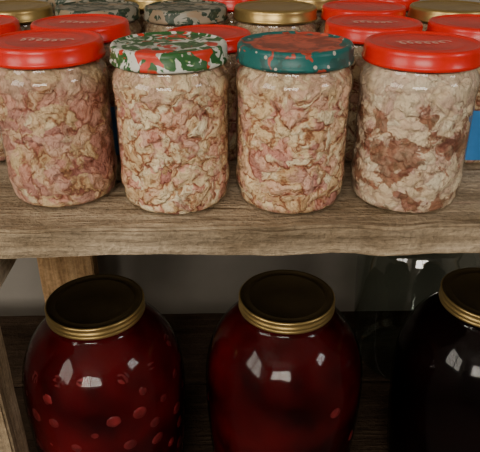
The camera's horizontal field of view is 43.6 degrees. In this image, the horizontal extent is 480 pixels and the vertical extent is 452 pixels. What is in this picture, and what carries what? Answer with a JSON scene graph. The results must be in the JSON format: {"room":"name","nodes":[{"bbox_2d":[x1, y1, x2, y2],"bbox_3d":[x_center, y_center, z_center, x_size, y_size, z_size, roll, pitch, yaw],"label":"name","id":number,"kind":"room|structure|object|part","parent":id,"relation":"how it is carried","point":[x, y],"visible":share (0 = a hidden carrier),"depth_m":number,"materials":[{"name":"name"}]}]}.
{"room":"pantry","nodes":[
{"label":"pantry","id":0,"kind":"room"},
{"bbox_2d":[0,0,479,315],"bbox_3d":[0.100,-0.325,0.824,2.800,2.500,0.100,0,28,0],"label":"wall","id":1,"kind":"structure","parent":0,"point":[171,283],"depth_m":0.98,"materials":[{"name":"grey paint"}]},
{"bbox_3d":[0.100,1.487,0.185,3.000,0.100,2.930,0,28,0],"label":"floor","id":2,"kind":"structure","parent":0,"visible":0},
{"bbox_2d":[0,157,479,451],"bbox_3d":[0.036,0.421,0.871,1.080,1.139,0.413,-1,28,-1],"label":"shelf rack","id":3,"kind":"object","parent":2,"relation":"on","point":[66,244],"visible":0.17,"depth_m":0.47,"materials":[{"name":"brown wood"}]},
{"bbox_3d":[-0.231,-0.041,0.618,0.070,0.035,0.349,-1,28,-1],"label":"rail","id":4,"kind":"part","parent":3,"relation":"part of","materials":[{"name":"brown wood"}]},
{"bbox_2d":[0,14,21,160],"bbox_3d":[-0.241,-0.128,0.560,0.089,0.122,0.089,-4,28,-8],"label":"jar","id":5,"kind":"object","parent":3,"relation":"on","point":[8,24],"visible":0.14,"depth_m":0.54,"materials":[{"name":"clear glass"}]},
{"bbox_3d":[-0.241,-0.176,0.535,0.087,0.013,0.087,0,28,0],"label":"twist lid","id":6,"kind":"part","parent":5,"relation":"part of","materials":[{"name":"red paint"}]},
{"bbox_3d":[-0.227,0.526,0.703,0.070,1.112,0.030,-1,28,-1],"label":"post","id":7,"kind":"part","parent":3,"relation":"part of","materials":[{"name":"brown wood"}]},
{"bbox_2d":[0,0,53,30],"bbox_3d":[-0.238,-0.174,0.646,0.089,0.122,0.089,-4,28,-8],"label":"jar","id":8,"kind":"object","parent":3,"relation":"on","point":[26,12],"visible":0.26,"depth_m":0.60,"materials":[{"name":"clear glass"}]},
{"bbox_2d":[0,28,117,208],"bbox_3d":[-0.146,-0.086,0.478,0.089,0.124,0.089,4,28,8],"label":"jar","id":9,"kind":"object","parent":3,"relation":"on","point":[56,124],"visible":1,"depth_m":0.45,"materials":[{"name":"clear glass"}]},
{"bbox_2d":[20,38,73,40],"bbox_3d":[-0.145,-0.140,0.450,0.041,0.001,0.014,0,28,0],"label":"print","id":10,"kind":"object","parent":9,"relation":"on","point":[47,39],"depth_m":0.45},
{"bbox_3d":[-0.146,-0.135,0.452,0.087,0.014,0.087,0,28,0],"label":"twist lid","id":11,"kind":"part","parent":9,"relation":"part of","materials":[{"name":"red paint"}]},
{"bbox_2d":[45,0,84,15],"bbox_3d":[-0.190,-0.211,0.716,0.070,0.122,0.070,0,28,0],"label":"jar","id":12,"kind":"object","parent":3,"relation":"on","point":[54,3],"visible":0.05,"depth_m":0.66,"materials":[{"name":"clear glass"}]},
{"bbox_3d":[-0.190,-0.259,0.691,0.068,0.013,0.068,0,28,0],"label":"twist lid","id":13,"kind":"part","parent":12,"relation":"part of","materials":[{"name":"multicoloured metal"}]},
{"bbox_3d":[-0.253,0.346,1.039,0.081,1.114,0.031,-1,28,-1],"label":"post","id":14,"kind":"part","parent":3,"relation":"part of","materials":[{"name":"brown wood"}]},
{"bbox_2d":[30,14,130,159],"bbox_3d":[-0.142,-0.129,0.561,0.090,0.122,0.089,0,28,0],"label":"jar","id":15,"kind":"object","parent":3,"relation":"on","point":[110,27],"visible":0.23,"depth_m":0.53,"materials":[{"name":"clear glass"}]},
{"bbox_3d":[-0.142,-0.176,0.536,0.087,0.013,0.087,0,28,0],"label":"twist lid","id":16,"kind":"part","parent":15,"relation":"part of","materials":[{"name":"red paint"}]},
{"bbox_2d":[59,21,104,22],"bbox_3d":[-0.141,-0.182,0.534,0.041,0.001,0.014,0,28,0],"label":"print","id":17,"kind":"object","parent":15,"relation":"on","point":[61,21],"depth_m":0.54},
{"bbox_2d":[55,0,142,34],"bbox_3d":[-0.147,-0.174,0.646,0.089,0.122,0.089,-4,28,-8],"label":"jar","id":18,"kind":"object","parent":3,"relation":"on","point":[129,10],"visible":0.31,"depth_m":0.61,"materials":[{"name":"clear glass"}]},
{"bbox_3d":[-0.147,-0.222,0.621,0.087,0.013,0.087,0,28,0],"label":"twist lid","id":19,"kind":"part","parent":18,"relation":"part of","materials":[{"name":"multicoloured metal"}]},
{"bbox_2d":[22,274,184,451],"bbox_3d":[-0.130,0.169,0.593,0.152,0.234,0.152,-19,33,-31],"label":"jar","id":20,"kind":"object","parent":3,"relation":"on","point":[103,372],"visible":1,"depth_m":0.52,"materials":[{"name":"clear glass"}]},
{"bbox_3d":[-0.130,0.067,0.538,0.085,0.002,0.085,-14,31,-25],"label":"lid panel","id":21,"kind":"part","parent":20,"relation":"part of","materials":[{"name":"gold metal"}]},
{"bbox_2d":[124,0,169,32],"bbox_3d":[-0.100,-0.211,0.716,0.070,0.122,0.070,0,28,0],"label":"jar","id":22,"kind":"object","parent":3,"relation":"on","point":[141,3],"visible":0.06,"depth_m":0.66,"materials":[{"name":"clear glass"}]},
{"bbox_3d":[-0.100,-0.259,0.691,0.068,0.013,0.068,0,28,0],"label":"twist lid","id":23,"kind":"part","parent":22,"relation":"part of","materials":[{"name":"gold metal"}]},
{"bbox_2d":[109,31,230,215],"bbox_3d":[-0.052,-0.080,0.467,0.089,0.124,0.089,-23,35,-36],"label":"jar","id":24,"kind":"object","parent":3,"relation":"on","point":[171,94],"visible":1,"depth_m":0.43,"materials":[{"name":"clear glass"}]},
{"bbox_3d":[-0.052,-0.129,0.441,0.087,0.014,0.087,-14,31,-25],"label":"twist lid","id":25,"kind":"part","parent":24,"relation":"part of","materials":[{"name":"multicoloured metal"}]},
{"bbox_2d":[144,0,227,32],"bbox_3d":[-0.056,-0.174,0.646,0.089,0.122,0.089,4,28,8],"label":"jar","id":26,"kind":"object","parent":3,"relation":"on","point":[162,15],"visible":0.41,"depth_m":0.60,"materials":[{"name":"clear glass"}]},
{"bbox_2d":[167,24,250,160],"bbox_3d":[-0.029,-0.123,0.560,0.080,0.113,0.080,-16,32,-28],"label":"jar","id":27,"kind":"object","parent":3,"relation":"on","point":[230,34],"visible":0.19,"depth_m":0.54,"materials":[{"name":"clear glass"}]},
{"bbox_3d":[-0.029,-0.168,0.537,0.079,0.012,0.079,0,28,0],"label":"twist lid","id":28,"kind":"part","parent":27,"relation":"part of","materials":[{"name":"red paint"}]},
{"bbox_2d":[207,0,254,25],"bbox_3d":[-0.010,-0.211,0.716,0.070,0.122,0.070,0,28,0],"label":"jar","id":29,"kind":"object","parent":3,"relation":"on","point":[230,4],"visible":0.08,"depth_m":0.66,"materials":[{"name":"clear glass"}]},
{"bbox_3d":[-0.010,-0.259,0.691,0.068,0.013,0.068,0,28,0],"label":"twist lid","id":30,"kind":"part","parent":29,"relation":"part of","materials":[{"name":"red paint"}]},
{"bbox_2d":[233,0,316,34],"bbox_3d":[0.036,-0.174,0.646,0.089,0.122,0.089,-4,28,-8],"label":"jar","id":31,"kind":"object","parent":3,"relation":"on","point":[257,16],"visible":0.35,"depth_m":0.60,"materials":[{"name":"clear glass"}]},
{"bbox_2d":[206,270,362,451],"bbox_3d":[0.043,0.165,0.600,0.152,0.234,0.152,0,28,0],"label":"jar","id":32,"kind":"object","parent":3,"relation":"on","point":[284,369],"visible":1,"depth_m":0.53,"materials":[{"name":"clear glass"}]},
{"bbox_3d":[0.043,0.063,0.545,0.085,0.002,0.085,-14,31,-25],"label":"lid panel","id":33,"kind":"part","parent":32,"relation":"part of","materials":[{"name":"gold metal"}]},
{"bbox_2d":[235,31,354,215],"bbox_3d":[0.041,-0.081,0.468,0.089,0.124,0.089,20,34,32],"label":"jar","id":34,"kind":"object","parent":3,"relation":"on","point":[293,90],"visible":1,"depth_m":0.44,"materials":[{"name":"clear glass"}]},
{"bbox_3d":[0.041,-0.129,0.442,0.087,0.014,0.087,-8,29,-15],"label":"twist lid","id":35,"kind":"part","parent":34,"relation":"part of","materials":[{"name":"teal metal"}]},
{"bbox_2d":[292,0,338,31],"bbox_3d":[0.080,-0.211,0.716,0.070,0.122,0.070,0,28,0],"label":"jar","id":36,"kind":"object","parent":3,"relation":"on","point":[319,3],"visible":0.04,"depth_m":0.67,"materials":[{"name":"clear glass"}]},
{"bbox_3d":[0.080,-0.259,0.691,0.068,0.013,0.068,0,28,0],"label":"twist lid","id":37,"kind":"part","parent":36,"relation":"part of","materials":[{"name":"gold metal"}]},
{"bbox_2d":[319,0,405,32],"bbox_3d":[0.128,-0.174,0.646,0.089,0.122,0.089,-4,28,-8],"label":"jar","id":38,"kind":"object","parent":3,"relation":"on","point":[341,7],"visible":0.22,"depth_m":0.61,"materials":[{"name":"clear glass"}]},
{"bbox_3d":[0.128,-0.222,0.621,0.087,0.013,0.087,0,28,0],"label":"twist lid","id":39,"kind":"part","parent":38,"relation":"part of","materials":[{"name":"red paint"}]},
{"bbox_2d":[354,254,385,378],"bbox_3d":[0.225,0.075,0.770,0.152,0.234,0.152,0,28,0],"label":"glass jar","id":40,"kind":"object","parent":3,"relation":"on","point":[358,254],"visible":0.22,"depth_m":0.79,"materials":[{"name":"clear glass"}]},
{"bbox_2d":[324,14,422,160],"bbox_3d":[0.119,-0.129,0.562,0.089,0.122,0.089,-4,28,-8],"label":"jar","id":41,"kind":"object","parent":3,"relation":"on","point":[356,28],"visible":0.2,"depth_m":0.52,"materials":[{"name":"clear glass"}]},
{"bbox_3d":[0.119,-0.177,0.537,0.087,0.013,0.087,0,28,0],"label":"twist lid","id":42,"kind":"part","parent":41,"relation":"part of","materials":[{"name":"red paint"}]},
{"bbox_2d":[353,20,397,22],"bbox_3d":[0.120,-0.182,0.535,0.041,0.001,0.014,0,28,0],"label":"print","id":43,"kind":"object","parent":41,"relation":"on","point":[355,21],"depth_m":0.54},
{"bbox_2d":[377,0,419,16],"bbox_3d":[0.172,-0.211,0.716,0.070,0.122,0.070,0,28,0],"label":"jar","id":44,"kind":"object","parent":3,"relation":"on","point":[406,3],"visible":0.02,"depth_m":0.66,"materials":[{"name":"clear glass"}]},
{"bbox_3d":[0.172,-0.259,0.691,0.068,0.013,0.068,0,28,0],"label":"twist lid","id":45,"kind":"part","parent":44,"relation":"part of","materials":[{"name":"red paint"}]},
{"bbox_2d":[350,31,479,214],"bbox_3d":[0.135,-0.081,0.469,0.089,0.124,0.089,6,29,11],"label":"jar","id":46,"kind":"object","parent":3,"relation":"on","point":[417,94],"visible":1,"depth_m":0.44,"materials":[{"name":"clear glass"}]},
{"bbox_3d":[0.135,-0.130,0.443,0.087,0.014,0.087,-4,28,-8],"label":"twist lid","id":47,"kind":"part","parent":46,"relation":"part of","materials":[{"name":"red paint"}]},
{"bbox_2d":[396,40,451,43],"bbox_3d":[0.136,-0.135,0.441,0.041,0.001,0.014,-4,28,-8],"label":"print","id":48,"kind":"object","parent":46,"relation":"on","point":[441,41],"depth_m":0.44},
{"bbox_2d":[387,267,479,451],"bbox_3d":[0.229,0.164,0.603,0.152,0.234,0.152,0,28,0],"label":"jar","id":49,"kind":"object","parent":3,"relation":"on","point":[434,401],"visible":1,"depth_m":0.55,"materials":[{"name":"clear glass"}]},
{"bbox_3d":[0.229,0.166,0.605,0.152,0.227,0.152,0,28,0],"label":"glass","id":50,"kind":"part","parent":49,"relation":"part of","materials":[{"name":"black glass"}]},
{"bbox_3d":[0.229,0.061,0.549,0.085,0.002,0.085,14,31,25],"label":"lid panel","id":51,"kind":"part","parent":49,"relation":"part of","materials":[{"name":"gold metal"}]},
{"bbox_2d":[407,0,479,30],"bbox_3d":[0.218,-0.174,0.646,0.089,0.122,0.089,-4,28,-8],"label":"jar","id":52,"kind":"object","parent":3,"relation":"on","point":[422,11],"visible":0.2,"depth_m":0.61,"materials":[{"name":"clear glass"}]},
{"bbox_2d":[426,14,479,164],"bbox_3d":[0.211,-0.128,0.559,0.090,0.122,0.089,0,28,0],"label":"jar","id":53,"kind":"object","parent":3,"relation":"on","point":[468,25],"visible":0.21,"depth_m":0.53,"materials":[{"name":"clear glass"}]},
{"bbox_3d":[0.211,-0.175,0.534,0.087,0.013,0.087,0,28,0],"label":"twist lid","id":54,"kind":"part","parent":53,"relation":"part of","materials":[{"name":"red paint"}]}
]}

